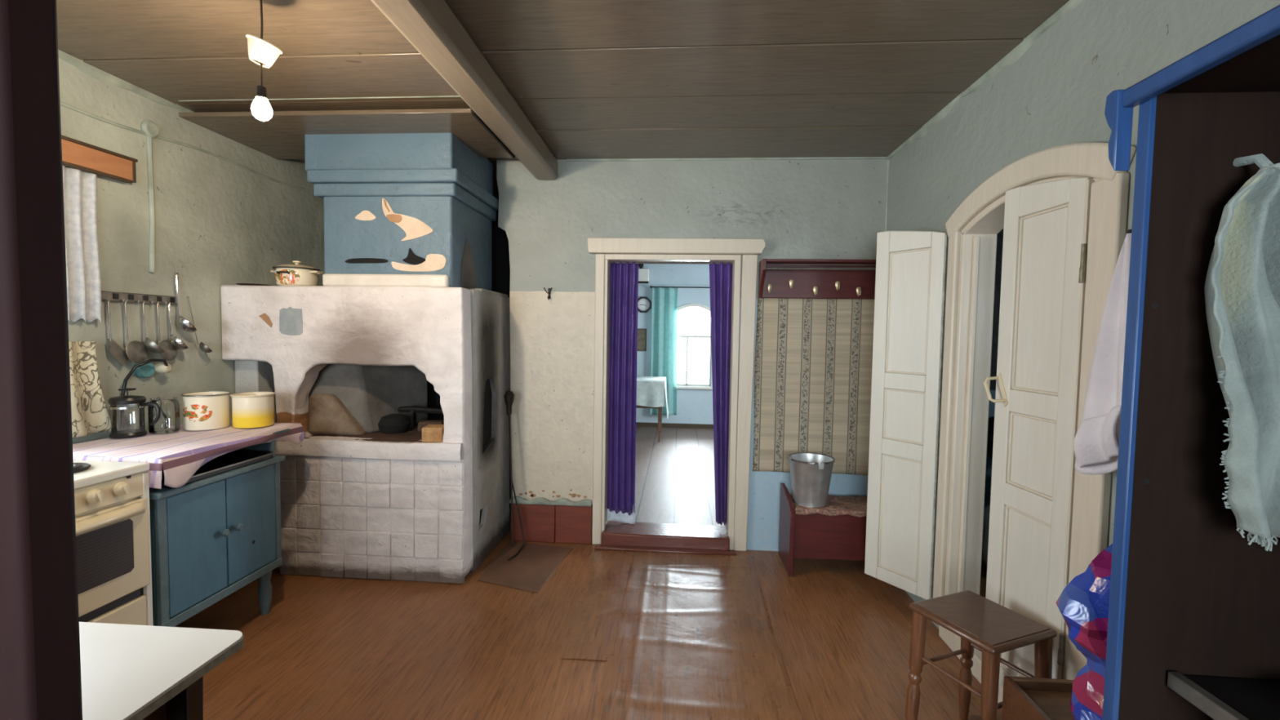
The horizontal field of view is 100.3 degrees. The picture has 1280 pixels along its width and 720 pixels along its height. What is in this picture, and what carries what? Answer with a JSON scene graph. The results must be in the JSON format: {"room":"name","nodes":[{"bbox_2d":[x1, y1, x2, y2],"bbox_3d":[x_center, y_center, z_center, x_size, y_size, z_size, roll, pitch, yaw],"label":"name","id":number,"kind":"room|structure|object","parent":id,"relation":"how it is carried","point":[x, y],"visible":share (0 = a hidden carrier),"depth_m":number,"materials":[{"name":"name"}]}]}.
{"room":"rustic kitchen","nodes":[
{"label":"rustic kitchen","id":0,"kind":"room"},
{"bbox_2d":[58,57,324,444],"bbox_3d":[-2.582,0.028,1.419,0.220,2.523,5.950,1,3,4],"label":"wall","id":1,"kind":"structure","parent":0,"point":[220,222],"depth_m":2.74,"materials":[{"name":"paint"}]},
{"bbox_2d":[68,341,111,437],"bbox_3d":[-2.365,0.123,2.231,0.029,0.400,0.290,1,3,4],"label":"patterned curtain","id":2,"kind":"object","parent":1,"relation":"hanging from","point":[89,411],"visible":0.5,"depth_m":2.28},
{"bbox_2d":[61,134,137,182],"bbox_3d":[-2.405,-0.834,1.724,0.055,0.116,1.505,1,3,4],"label":"curtain rod","id":3,"kind":"object","parent":1,"relation":"attached to","point":[76,154],"visible":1,"depth_m":2.30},
{"bbox_2d":[62,164,101,322],"bbox_3d":[-2.379,-0.474,2.136,0.032,0.638,0.396,1,3,4],"label":"lace curtain","id":4,"kind":"object","parent":3,"relation":"hanging from","point":[80,188],"visible":0.41,"depth_m":2.26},
{"bbox_2d":[57,49,195,112],"bbox_3d":[-2.476,-1.185,0.927,0.014,0.056,5.000,1,3,4],"label":"trim","id":5,"kind":"structure","parent":1,"relation":"attached to","point":[93,72],"depth_m":2.39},
{"bbox_2d":[101,290,176,305],"bbox_3d":[-2.366,-0.289,2.528,0.034,0.049,0.380,1,3,4],"label":"utensil rack","id":6,"kind":"object","parent":1,"relation":"attached to","point":[113,295],"visible":0.9,"depth_m":2.51,"materials":[{"name":"metal"}]},
{"bbox_2d":[106,297,128,365],"bbox_3d":[-2.365,-0.125,2.421,0.018,0.307,0.093,1,3,4],"label":"spatula","id":7,"kind":"object","parent":6,"relation":"hanging from","point":[116,351],"visible":1,"depth_m":2.40,"materials":[{"name":"metal"}]},
{"bbox_2d":[124,299,147,363],"bbox_3d":[-2.350,-0.133,2.492,0.027,0.296,0.104,2,3,12],"label":"skimmer","id":8,"kind":"object","parent":6,"relation":"hanging from","point":[136,352],"visible":1,"depth_m":2.48,"materials":[{"name":"metal"}]},
{"bbox_2d":[125,340,147,363],"bbox_3d":[-2.350,-0.038,2.496,0.021,0.104,0.105,1,3,4],"label":"bowl","id":9,"kind":"object","parent":8,"relation":"on","point":[135,351],"depth_m":2.49,"materials":[{"name":"metal"}]},
{"bbox_2d":[141,300,164,353],"bbox_3d":[-2.332,-0.158,2.564,0.088,0.254,0.080,1,3,4],"label":"ladle","id":10,"kind":"object","parent":6,"relation":"hanging from","point":[150,345],"visible":1,"depth_m":2.53,"materials":[{"name":"metal"}]},
{"bbox_2d":[143,337,164,353],"bbox_3d":[-2.333,-0.070,2.568,0.088,0.079,0.080,1,3,4],"label":"bowl","id":11,"kind":"object","parent":10,"relation":"on","point":[150,345],"depth_m":2.54,"materials":[{"name":"metal"}]},
{"bbox_2d":[155,301,177,360],"bbox_3d":[-2.339,-0.142,2.643,0.027,0.293,0.104,2,3,12],"label":"skimmer","id":12,"kind":"object","parent":6,"relation":"hanging from","point":[170,353],"visible":0.95,"depth_m":2.63,"materials":[{"name":"metal"}]},
{"bbox_2d":[158,339,177,360],"bbox_3d":[-2.339,-0.048,2.648,0.021,0.104,0.105,1,3,4],"label":"bowl","id":13,"kind":"object","parent":12,"relation":"on","point":[170,353],"depth_m":2.64,"materials":[{"name":"metal"}]},
{"bbox_2d":[166,302,188,350],"bbox_3d":[-2.322,-0.171,2.691,0.088,0.241,0.080,1,3,4],"label":"ladle","id":14,"kind":"object","parent":6,"relation":"hanging from","point":[175,342],"visible":1,"depth_m":2.66,"materials":[{"name":"metal"}]},
{"bbox_2d":[169,334,188,350],"bbox_3d":[-2.324,-0.089,2.695,0.088,0.079,0.080,1,3,4],"label":"bowl","id":15,"kind":"object","parent":14,"relation":"on","point":[175,341],"depth_m":2.66,"materials":[{"name":"metal"}]},
{"bbox_2d":[174,271,197,332],"bbox_3d":[-2.317,-0.295,2.729,0.099,0.306,0.091,1,3,4],"label":"ladle","id":16,"kind":"object","parent":6,"relation":"hanging from","point":[184,324],"visible":1,"depth_m":2.70,"materials":[{"name":"metal"}]},
{"bbox_2d":[175,315,197,332],"bbox_3d":[-2.319,-0.186,2.735,0.099,0.089,0.091,1,3,4],"label":"bowl","id":17,"kind":"object","parent":16,"relation":"on","point":[183,323],"depth_m":2.70,"materials":[{"name":"metal"}]},
{"bbox_2d":[186,296,212,352],"bbox_3d":[-2.313,-0.184,2.817,0.065,0.295,0.106,1,3,4],"label":"ladle","id":18,"kind":"object","parent":6,"relation":"hanging from","point":[203,347],"visible":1,"depth_m":2.82,"materials":[{"name":"metal"}]},
{"bbox_2d":[199,342,212,352],"bbox_3d":[-2.313,-0.068,2.846,0.065,0.058,0.060,1,3,4],"label":"bowl","id":19,"kind":"object","parent":18,"relation":"on","point":[202,346],"depth_m":2.82,"materials":[{"name":"metal"}]},
{"bbox_2d":[133,360,171,377],"bbox_3d":[-2.346,0.044,2.577,0.084,0.084,0.123,1,3,4],"label":"wall socket","id":20,"kind":"object","parent":1,"relation":"attached to","point":[146,371],"visible":0.88,"depth_m":2.57,"materials":[{"name":"teal plastic"}]},
{"bbox_2d":[120,358,168,428],"bbox_3d":[-2.334,0.152,2.524,0.029,0.315,0.198,2,3,18],"label":"power cord","id":21,"kind":"object","parent":20,"relation":"attached to","point":[125,380],"visible":0.85,"depth_m":2.45,"materials":[{"name":"black plastic"}]},
{"bbox_2d":[154,362,171,373],"bbox_3d":[-2.332,0.040,2.611,0.060,0.052,0.052,1,3,4],"label":"double outlet","id":22,"kind":"object","parent":20,"relation":"attached to","point":[160,367],"depth_m":2.59,"materials":[{"name":"beige plastic"}]},
{"bbox_2d":[60,101,305,272],"bbox_3d":[-2.338,-0.803,2.893,0.027,0.728,1.501,1,3,4],"label":"cable","id":23,"kind":"object","parent":1,"relation":"attached to","point":[148,128],"visible":0.97,"depth_m":2.58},
{"bbox_2d":[177,95,460,101],"bbox_3d":[-1.520,-1.273,2.597,1.545,0.006,0.010,1,3,4],"label":"trim","id":24,"kind":"structure","parent":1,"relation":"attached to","point":[451,95],"depth_m":2.59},
{"bbox_2d":[178,108,511,159],"bbox_3d":[-1.565,-1.253,3.000,1.531,0.022,0.670,1,3,4],"label":"ceiling panel","id":25,"kind":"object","parent":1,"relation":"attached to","point":[282,136],"depth_m":2.81,"materials":[{"name":"wood"}]},
{"bbox_2d":[491,186,511,507],"bbox_3d":[-1.578,-0.096,4.276,1.766,2.523,0.100,1,3,4],"label":"wall","id":26,"kind":"structure","parent":0,"point":[500,267],"depth_m":4.16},
{"bbox_2d":[56,0,1069,186],"bbox_3d":[-0.543,-1.235,1.085,4.244,0.104,6.200,1,3,4],"label":"ceiling","id":27,"kind":"structure","parent":0,"point":[595,79],"depth_m":2.20,"materials":[{"name":"wood"}]},
{"bbox_2d":[245,0,282,120],"bbox_3d":[-1.266,-1.022,1.800,0.100,0.418,0.104,1,3,4],"label":"hanging bulb","id":28,"kind":"object","parent":27,"relation":"hanging from","point":[262,52],"visible":1,"depth_m":1.79,"materials":[{"name":"white glass"}]},
{"bbox_2d":[255,84,267,99],"bbox_3d":[-1.281,-0.906,1.807,0.036,0.041,0.036,1,3,4],"label":"socket","id":29,"kind":"object","parent":28,"relation":"attached to","point":[261,91],"depth_m":1.79,"materials":[{"name":"black plastic"}]},
{"bbox_2d":[245,34,282,67],"bbox_3d":[-1.265,-1.037,1.799,0.100,0.088,0.104,1,3,4],"label":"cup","id":30,"kind":"object","parent":28,"relation":"on","point":[262,52],"depth_m":1.77,"materials":[{"name":"ceramic"}]},
{"bbox_2d":[370,0,557,179],"bbox_3d":[-0.790,-1.096,0.874,0.145,0.158,5.211,1,3,4],"label":"ceiling beam","id":31,"kind":"structure","parent":27,"relation":"attached to","point":[431,27],"depth_m":2.07,"materials":[{"name":"wood"}]},
{"bbox_2d":[471,109,515,158],"bbox_3d":[-0.794,-1.247,2.942,0.012,0.054,0.655,1,3,4],"label":"trim","id":32,"kind":"structure","parent":27,"relation":"attached to","point":[473,113],"depth_m":2.88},
{"bbox_2d":[174,507,1002,719],"bbox_3d":[0.115,1.395,1.188,5.844,0.100,6.250,1,3,4],"label":"floor","id":33,"kind":"structure","parent":0,"point":[326,648],"depth_m":2.35,"materials":[{"name":"brown wood"}]},
{"bbox_2d":[0,0,82,719],"bbox_3d":[-0.794,0.141,0.446,0.658,2.430,0.040,1,3,4],"label":"door","id":34,"kind":"structure","parent":33,"relation":"on","point":[40,661],"depth_m":0.41,"materials":[{"name":"brown paint"}]},
{"bbox_2d":[73,460,153,626],"bbox_3d":[-2.116,0.813,1.717,0.624,0.881,0.603,1,3,4],"label":"gas stove","id":35,"kind":"object","parent":33,"relation":"on","point":[112,499],"visible":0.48,"depth_m":1.86,"materials":[{"name":"beige metal"}]},
{"bbox_2d":[73,460,149,489],"bbox_3d":[-2.128,0.403,1.698,0.588,0.030,0.603,1,3,4],"label":"cooktop","id":36,"kind":"object","parent":35,"relation":"in","point":[87,475],"depth_m":1.87,"materials":[{"name":"white metal"}]},
{"bbox_2d":[142,703,165,719],"bbox_3d":[-1.127,0.986,0.968,0.351,0.700,0.350,1,3,4],"label":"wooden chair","id":37,"kind":"object","parent":33,"relation":"on","point":[159,713],"visible":0.02,"depth_m":1.04,"materials":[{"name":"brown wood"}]},
{"bbox_2d":[79,622,244,719],"bbox_3d":[-1.434,0.960,0.895,1.148,0.750,0.623,1,3,4],"label":"dining table","id":38,"kind":"object","parent":33,"relation":"on","point":[128,672],"visible":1,"depth_m":1.04,"materials":[{"name":"white laminate"}]},
{"bbox_2d":[93,428,289,626],"bbox_3d":[-2.060,0.805,2.391,0.579,0.892,0.712,1,3,4],"label":"base cabinet","id":39,"kind":"object","parent":33,"relation":"on","point":[214,536],"visible":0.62,"depth_m":2.27,"materials":[{"name":"blue paint"}]},
{"bbox_2d":[93,428,289,457],"bbox_3d":[-2.069,0.366,2.382,0.545,0.014,0.690,1,3,4],"label":"countertop","id":40,"kind":"structure","parent":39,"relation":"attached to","point":[288,429],"depth_m":2.64,"materials":[{"name":"wood"}]},
{"bbox_2d":[149,455,284,500],"bbox_3d":[-2.062,0.494,2.344,0.570,0.027,0.647,1,3,4],"label":"countertop","id":41,"kind":"structure","parent":39,"relation":"on","point":[155,494],"depth_m":2.22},
{"bbox_2d":[72,421,305,488],"bbox_3d":[-2.055,0.406,2.411,0.611,0.125,0.824,1,3,4],"label":"tablecloth","id":42,"kind":"object","parent":41,"relation":"on","point":[180,454],"visible":0.65,"depth_m":2.22,"materials":[{"name":"fabric"}]},
{"bbox_2d":[107,387,160,439],"bbox_3d":[-2.255,0.234,2.379,0.184,0.216,0.124,1,3,4],"label":"press","id":43,"kind":"object","parent":42,"relation":"on","point":[130,401],"visible":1,"depth_m":2.37,"materials":[{"name":"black glass"}]},
{"bbox_2d":[153,395,168,430],"bbox_3d":[-2.303,0.251,2.554,0.072,0.157,0.072,1,3,4],"label":"glass decanter","id":44,"kind":"object","parent":42,"relation":"on","point":[165,416],"visible":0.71,"depth_m":2.57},
{"bbox_2d":[147,396,180,433],"bbox_3d":[-2.213,0.256,2.482,0.112,0.157,0.112,1,3,4],"label":"glass jar","id":45,"kind":"object","parent":42,"relation":"on","point":[176,405],"visible":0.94,"depth_m":2.50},
{"bbox_2d":[180,391,231,430],"bbox_3d":[-2.123,0.246,2.616,0.193,0.168,0.193,1,3,4],"label":"enamel pot","id":46,"kind":"object","parent":42,"relation":"on","point":[207,410],"visible":1,"depth_m":2.55,"materials":[{"name":"metal"}]},
{"bbox_2d":[230,391,275,428],"bbox_3d":[-1.947,0.249,2.689,0.185,0.161,0.185,1,3,4],"label":"enamel pot","id":47,"kind":"object","parent":42,"relation":"on","point":[249,409],"visible":1,"depth_m":2.62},
{"bbox_2d":[161,449,273,488],"bbox_3d":[-2.043,0.463,2.340,0.508,0.032,0.520,1,3,4],"label":"tray","id":48,"kind":"object","parent":41,"relation":"on","point":[236,459],"visible":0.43,"depth_m":2.44,"materials":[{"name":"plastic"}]},
{"bbox_2d":[220,133,510,583],"bbox_3d":[-1.624,-0.046,3.330,1.404,2.513,0.837,1,3,4],"label":"stove","id":49,"kind":"object","parent":33,"relation":"on","point":[406,312],"visible":0.95,"depth_m":2.96,"materials":[{"name":"paint"}]},
{"bbox_2d":[235,283,271,285],"bbox_3d":[-2.245,-0.431,3.104,0.170,0.014,0.170,1,3,4],"label":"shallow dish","id":50,"kind":"object","parent":49,"relation":"on","point":[241,284],"visible":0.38,"depth_m":3.05,"materials":[{"name":"metal"}]},
{"bbox_2d":[270,260,323,285],"bbox_3d":[-1.979,-0.496,3.082,0.242,0.154,0.234,-1,4,-39],"label":"lidded pot","id":51,"kind":"object","parent":49,"relation":"on","point":[296,274],"visible":0.89,"depth_m":3.00,"materials":[{"name":"beige ceramic"}]},
{"bbox_2d":[377,413,410,433],"bbox_3d":[-1.480,0.377,3.218,0.180,0.110,0.180,1,3,4],"label":"pot","id":52,"kind":"object","parent":49,"relation":"in","point":[391,423],"visible":1,"depth_m":3.15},
{"bbox_2d":[397,405,443,428],"bbox_3d":[-1.305,0.360,3.331,0.535,0.138,0.057,1,3,6],"label":"bar","id":53,"kind":"object","parent":49,"relation":"on","point":[412,409],"visible":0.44,"depth_m":3.33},
{"bbox_2d":[417,419,444,431],"bbox_3d":[-1.277,0.403,3.265,0.145,0.060,0.084,0,3,-13],"label":"firebrick","id":54,"kind":"object","parent":49,"relation":"in","point":[421,424],"visible":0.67,"depth_m":3.23,"materials":[{"name":"brick"}]},
{"bbox_2d":[422,424,444,442],"bbox_3d":[-1.142,0.408,2.978,0.120,0.082,0.123,1,3,-2],"label":"firebrick","id":55,"kind":"object","parent":49,"relation":"on","point":[430,433],"visible":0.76,"depth_m":2.92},
{"bbox_2d":[477,542,573,592],"bbox_3d":[-0.676,1.231,3.200,0.440,0.005,0.640,1,3,4],"label":"sheet","id":56,"kind":"object","parent":33,"relation":"on","point":[534,564],"visible":1,"depth_m":3.18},
{"bbox_2d":[503,391,514,546],"bbox_3d":[-0.840,0.688,3.416,0.066,0.976,0.172,0,3,-13],"label":"fire poker","id":57,"kind":"object","parent":56,"relation":"on","point":[508,396],"visible":1,"depth_m":3.42,"materials":[{"name":"metal"}]},
{"bbox_2d":[507,483,524,560],"bbox_3d":[-0.784,1.008,3.405,0.098,0.415,0.328,0,3,-10],"label":"rod","id":58,"kind":"object","parent":56,"relation":"on","point":[522,546],"visible":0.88,"depth_m":3.49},
{"bbox_2d":[556,550,633,660],"bbox_3d":[-0.202,1.254,2.860,0.235,0.008,1.150,1,3,4],"label":"linoleum patch","id":59,"kind":"object","parent":33,"relation":"on","point":[592,625],"visible":1,"depth_m":2.70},
{"bbox_2d":[594,551,803,719],"bbox_3d":[0.220,1.308,1.883,0.795,0.011,3.065,1,3,4],"label":"strip","id":60,"kind":"object","parent":33,"relation":"on","point":[693,637],"visible":1,"depth_m":2.38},
{"bbox_2d":[778,483,866,577],"bbox_3d":[1.177,1.030,3.232,0.593,0.465,0.328,1,3,4],"label":"bench","id":61,"kind":"object","parent":33,"relation":"on","point":[837,530],"visible":0.59,"depth_m":3.10,"materials":[{"name":"red paint"}]},
{"bbox_2d":[787,452,835,507],"bbox_3d":[1.019,0.715,3.189,0.270,0.277,0.278,1,3,4],"label":"metal bucket","id":62,"kind":"object","parent":61,"relation":"on","point":[811,473],"visible":1,"depth_m":3.10,"materials":[{"name":"metal"}]},
{"bbox_2d":[905,590,1057,719],"bbox_3d":[1.128,1.091,1.789,0.301,0.482,0.312,0,3,-23],"label":"wooden stool","id":63,"kind":"object","parent":33,"relation":"on","point":[984,624],"visible":0.83,"depth_m":1.76,"materials":[{"name":"brown wood"}]},
{"bbox_2d":[981,494,991,564],"bbox_3d":[2.182,0.972,3.042,0.466,0.679,0.462,-1,4,-39],"label":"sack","id":64,"kind":"object","parent":33,"relation":"on","point":[987,504],"visible":0.04,"depth_m":3.00,"materials":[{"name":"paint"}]},
{"bbox_2d":[986,416,994,459],"bbox_3d":[2.189,0.456,3.014,0.423,0.281,0.376,1,3,4],"label":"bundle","id":65,"kind":"object","parent":64,"relation":"on","point":[991,420],"visible":0.05,"depth_m":3.08,"materials":[{"name":"black"}]},
{"bbox_2d":[1001,675,1073,719],"bbox_3d":[1.202,1.154,1.358,0.277,0.400,0.470,1,3,4],"label":"wooden box","id":66,"kind":"object","parent":33,"relation":"on","point":[1024,698],"visible":0.55,"depth_m":1.54,"materials":[{"name":"brown wood"}]},
{"bbox_2d":[1102,4,1279,719],"bbox_3d":[1.052,0.468,0.226,0.460,1.876,1.678,1,3,4],"label":"tall cabinet","id":67,"kind":"object","parent":33,"relation":"on","point":[1189,595],"visible":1,"depth_m":0.99,"materials":[{"name":"blue paint"}]},
{"bbox_2d":[1055,543,1112,719],"bbox_3d":[1.074,0.608,1.178,0.251,0.505,0.196,3,3,33],"label":"plastic bag","id":68,"kind":"object","parent":67,"relation":"hanging from","point":[1083,604],"visible":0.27,"depth_m":1.18,"materials":[{"name":"plastic"}]},
{"bbox_2d":[1204,153,1279,551],"bbox_3d":[1.150,-0.001,0.903,0.334,0.710,0.140,1,3,4],"label":"shawl","id":69,"kind":"object","parent":67,"relation":"hanging from","point":[1242,288],"visible":1,"depth_m":0.91,"materials":[{"name":"fabric"}]},
{"bbox_2d":[1167,671,1279,719],"bbox_3d":[1.126,0.986,0.667,0.328,0.762,0.698,1,3,4],"label":"shelf","id":70,"kind":"object","parent":33,"relation":"on","point":[1219,698],"visible":1,"depth_m":0.95,"materials":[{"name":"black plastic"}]},
{"bbox_2d":[613,426,724,525],"bbox_3d":[0.568,1.129,5.755,5.150,0.100,4.199,1,3,4],"label":"floor","id":71,"kind":"structure","parent":0,"point":[675,479],"depth_m":5.07,"materials":[{"name":"wood"}]},
{"bbox_2d":[635,405,662,441],"bbox_3d":[-0.198,0.623,7.021,1.020,0.762,0.700,1,3,4],"label":"table","id":72,"kind":"object","parent":71,"relation":"on","point":[660,409],"visible":0.23,"depth_m":6.69,"materials":[{"name":"brown wood"}]},
{"bbox_2d":[635,376,668,419],"bbox_3d":[-0.172,0.474,7.001,1.109,0.472,0.741,1,3,4],"label":"tablecloth","id":73,"kind":"object","parent":72,"relation":"on","point":[651,391],"visible":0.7,"depth_m":6.62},
{"bbox_2d":[635,263,713,424],"bbox_3d":[0.737,-0.183,7.747,5.150,2.430,0.120,1,3,4],"label":"wall","id":74,"kind":"structure","parent":0,"point":[693,406],"depth_m":7.70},
{"bbox_2d":[636,328,646,351],"bbox_3d":[-0.013,-0.292,7.727,0.212,0.325,0.018,1,3,4],"label":"wall picture","id":75,"kind":"object","parent":74,"relation":"attached to","point":[642,333],"visible":0.56,"depth_m":7.71},
{"bbox_2d":[638,263,648,283],"bbox_3d":[0.051,-1.252,7.636,0.155,0.305,0.100,1,3,4],"label":"electric meter","id":76,"kind":"object","parent":74,"relation":"attached to","point":[643,273],"visible":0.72,"depth_m":7.61,"materials":[{"name":"white plastic"}]},
{"bbox_2d":[637,296,651,312],"bbox_3d":[0.053,-0.797,7.687,0.225,0.225,0.040,1,3,4],"label":"wall clock","id":77,"kind":"object","parent":74,"relation":"attached to","point":[644,305],"visible":0.91,"depth_m":7.68,"materials":[{"name":"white plastic"}]},
{"bbox_2d":[635,422,713,428],"bbox_3d":[0.539,0.951,7.745,4.800,0.060,0.020,1,3,4],"label":"baseboard","id":78,"kind":"structure","parent":74,"relation":"attached to","point":[637,424],"depth_m":7.74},
{"bbox_2d":[649,285,709,288],"bbox_3d":[0.900,-1.024,7.544,1.528,0.040,0.036,1,3,4],"label":"curtain rod","id":79,"kind":"object","parent":74,"relation":"attached to","point":[651,286],"visible":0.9,"depth_m":7.56,"materials":[{"name":"metal"}]},
{"bbox_2d":[650,287,677,415],"bbox_3d":[0.351,-0.118,7.628,0.381,1.820,0.067,1,3,4],"label":"curtain","id":80,"kind":"object","parent":79,"relation":"hanging from","point":[664,300],"visible":0.86,"depth_m":7.62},
{"bbox_2d":[673,320,712,389],"bbox_3d":[0.778,-0.177,7.684,0.600,1.185,0.120,1,3,4],"label":"window","id":81,"kind":"structure","parent":74,"relation":"in","point":[691,386],"depth_m":7.71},
{"bbox_2d":[677,302,710,311],"bbox_3d":[0.776,-0.749,7.647,0.596,0.129,0.020,1,3,4],"label":"trim","id":82,"kind":"structure","parent":74,"relation":"attached to","point":[703,306],"depth_m":7.64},
{"bbox_2d":[496,159,887,551],"bbox_3d":[0.389,-0.028,3.530,2.688,2.523,0.150,1,3,4],"label":"wall","id":83,"kind":"structure","parent":0,"point":[822,209],"depth_m":3.46,"materials":[{"name":"paint"}]},
{"bbox_2d":[543,287,552,299],"bbox_3d":[-0.596,-0.433,3.483,0.058,0.080,0.048,1,3,4],"label":"wall hook","id":84,"kind":"object","parent":83,"relation":"attached to","point":[549,290],"visible":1,"depth_m":3.50,"materials":[{"name":"metal"}]},
{"bbox_2d":[510,496,591,506],"bbox_3d":[-0.593,0.938,3.544,0.547,0.051,0.027,1,3,4],"label":"trim","id":85,"kind":"structure","parent":83,"relation":"attached to","point":[585,503],"depth_m":3.54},
{"bbox_2d":[510,503,592,544],"bbox_3d":[-0.593,1.084,3.565,0.548,0.266,0.028,1,3,4],"label":"baseboard","id":86,"kind":"structure","parent":83,"relation":"attached to","point":[540,522],"depth_m":3.55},
{"bbox_2d":[518,488,586,497],"bbox_3d":[-0.584,0.891,3.568,0.466,0.065,0.002,1,3,4],"label":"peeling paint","id":87,"kind":"structure","parent":83,"relation":"attached to","point":[532,495],"depth_m":3.57,"materials":[{"name":"paint"}]},
{"bbox_2d":[591,253,604,544],"bbox_3d":[-0.272,0.269,3.502,0.061,1.912,0.030,1,3,4],"label":"trim","id":88,"kind":"structure","parent":83,"relation":"attached to","point":[599,258],"depth_m":3.49,"materials":[{"name":"beige paint"}]},
{"bbox_2d":[594,520,736,555],"bbox_3d":[0.169,1.183,3.559,0.912,0.095,0.280,1,3,4],"label":"threshold","id":89,"kind":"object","parent":83,"relation":"attached to","point":[616,535],"depth_m":3.47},
{"bbox_2d":[600,253,741,550],"bbox_3d":[0.196,0.274,3.547,0.876,1.912,0.172,1,3,4],"label":"trim","id":90,"kind":"structure","parent":83,"relation":"attached to","point":[735,260],"depth_m":3.46,"materials":[{"name":"beige paint"}]},
{"bbox_2d":[609,262,733,264],"bbox_3d":[0.202,-0.643,3.539,0.850,0.012,0.012,1,3,4],"label":"curtain rod","id":91,"kind":"object","parent":83,"relation":"attached to","point":[610,262],"visible":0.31,"depth_m":3.53,"materials":[{"name":"metal"}]},
{"bbox_2d":[607,262,638,515],"bbox_3d":[-0.122,0.195,3.603,0.199,1.717,0.060,1,3,4],"label":"curtain","id":92,"kind":"object","parent":91,"relation":"hanging from","point":[624,277],"visible":0.98,"depth_m":3.60,"materials":[{"name":"fabric"}]},
{"bbox_2d":[607,506,635,524],"bbox_3d":[-0.132,1.049,3.675,0.200,0.160,0.013,1,3,4],"label":"liner","id":93,"kind":"object","parent":92,"relation":"attached to","point":[620,517],"visible":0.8,"depth_m":3.68,"materials":[{"name":"fabric"}]},
{"bbox_2d":[709,262,732,525],"bbox_3d":[0.528,0.230,3.557,0.172,1.761,0.061,1,3,4],"label":"curtain","id":94,"kind":"object","parent":91,"relation":"hanging from","point":[720,275],"visible":0.89,"depth_m":3.55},
{"bbox_2d":[586,237,765,254],"bbox_3d":[0.224,-0.725,3.403,1.126,0.097,0.060,1,3,4],"label":"trim","id":95,"kind":"structure","parent":83,"relation":"attached to","point":[595,245],"depth_m":3.38,"materials":[{"name":"beige paint"}]},
{"bbox_2d":[565,156,887,161],"bbox_3d":[0.528,-1.274,3.382,2.018,0.016,0.010,1,3,4],"label":"trim","id":96,"kind":"structure","parent":83,"relation":"attached to","point":[826,157],"depth_m":3.37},
{"bbox_2d":[733,254,757,551],"bbox_3d":[0.678,0.287,3.433,0.105,1.912,0.030,1,3,4],"label":"trim","id":97,"kind":"structure","parent":83,"relation":"attached to","point":[749,262],"depth_m":3.42,"materials":[{"name":"beige paint"}]},
{"bbox_2d":[752,297,874,475],"bbox_3d":[1.122,0.172,3.405,0.779,1.121,0.008,1,3,4],"label":"wallpaper piece","id":98,"kind":"object","parent":83,"relation":"attached to","point":[813,362],"visible":0.88,"depth_m":3.40,"materials":[{"name":"paper"}]},
{"bbox_2d":[758,258,875,299],"bbox_3d":[1.131,-0.498,3.297,0.762,0.228,0.159,1,3,4],"label":"coat rack","id":99,"kind":"object","parent":83,"relation":"attached to","point":[784,280],"visible":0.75,"depth_m":3.35,"materials":[{"name":"red paint"}]},
{"bbox_2d":[884,160,889,231],"bbox_3d":[1.521,-0.002,3.370,0.016,2.483,0.018,1,3,4],"label":"trim","id":100,"kind":"structure","parent":83,"relation":"attached to","point":[888,161],"depth_m":3.32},
{"bbox_2d":[981,228,1003,559],"bbox_3d":[2.356,0.083,1.900,1.572,2.523,3.121,1,3,4],"label":"wall","id":101,"kind":"structure","parent":0,"point":[1000,235],"depth_m":3.32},
{"bbox_2d":[886,0,1279,628],"bbox_3d":[1.405,0.120,0.842,0.130,2.523,5.371,1,3,4],"label":"wall","id":102,"kind":"structure","parent":0,"point":[1055,94],"depth_m":1.83,"materials":[{"name":"paint"}]},
{"bbox_2d":[864,231,948,599],"bbox_3d":[1.369,0.255,2.744,0.048,1.855,0.374,-1,3,-33],"label":"door","id":103,"kind":"structure","parent":102,"relation":"in","point":[911,277],"depth_m":2.73,"materials":[{"name":"beige paint"}]},
{"bbox_2d":[933,231,961,598],"bbox_3d":[1.441,0.311,2.509,0.030,1.880,0.072,1,3,4],"label":"trim","id":104,"kind":"structure","parent":102,"relation":"attached to","point":[954,242],"depth_m":2.49,"materials":[{"name":"beige paint"}]},
{"bbox_2d":[957,235,980,592],"bbox_3d":[1.490,0.330,2.427,0.020,1.770,0.020,1,3,4],"label":"trim","id":105,"kind":"structure","parent":102,"relation":"attached to","point":[976,238],"depth_m":2.42,"materials":[{"name":"beige paint"}]},
{"bbox_2d":[886,0,1082,159],"bbox_3d":[1.349,-1.115,0.737,0.014,0.055,5.171,1,3,4],"label":"trim","id":106,"kind":"structure","parent":102,"relation":"attached to","point":[1016,53],"depth_m":2.15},
{"bbox_2d":[938,175,1102,708],"bbox_3d":[1.476,0.336,2.057,0.165,1.975,0.820,1,3,4],"label":"trim","id":107,"kind":"structure","parent":102,"relation":"attached to","point":[989,221],"depth_m":2.43,"materials":[{"name":"beige paint"}]},
{"bbox_2d":[983,177,1094,687],"bbox_3d":[1.374,0.298,1.869,0.097,1.855,0.381,1,3,-8],"label":"door","id":108,"kind":"structure","parent":102,"relation":"in","point":[1046,224],"depth_m":1.85,"materials":[{"name":"beige paint"}]},
{"bbox_2d":[945,142,1135,238],"bbox_3d":[1.422,-0.646,2.014,0.035,0.208,1.024,1,3,4],"label":"trim","id":109,"kind":"structure","parent":102,"relation":"attached to","point":[1091,159],"depth_m":1.87,"materials":[{"name":"beige paint"}]},
{"bbox_2d":[1062,172,1129,679],"bbox_3d":[1.376,0.375,1.625,0.030,1.835,0.113,1,3,4],"label":"trim","id":110,"kind":"structure","parent":102,"relation":"attached to","point":[1108,201],"depth_m":1.61,"materials":[{"name":"beige paint"}]},
{"bbox_2d":[1073,229,1131,475],"bbox_3d":[1.287,-0.012,1.426,0.159,0.686,0.245,2,3,29],"label":"towel","id":111,"kind":"object","parent":102,"relation":"hanging from","point":[1096,441],"visible":0.62,"depth_m":1.48,"materials":[{"name":"fabric"}]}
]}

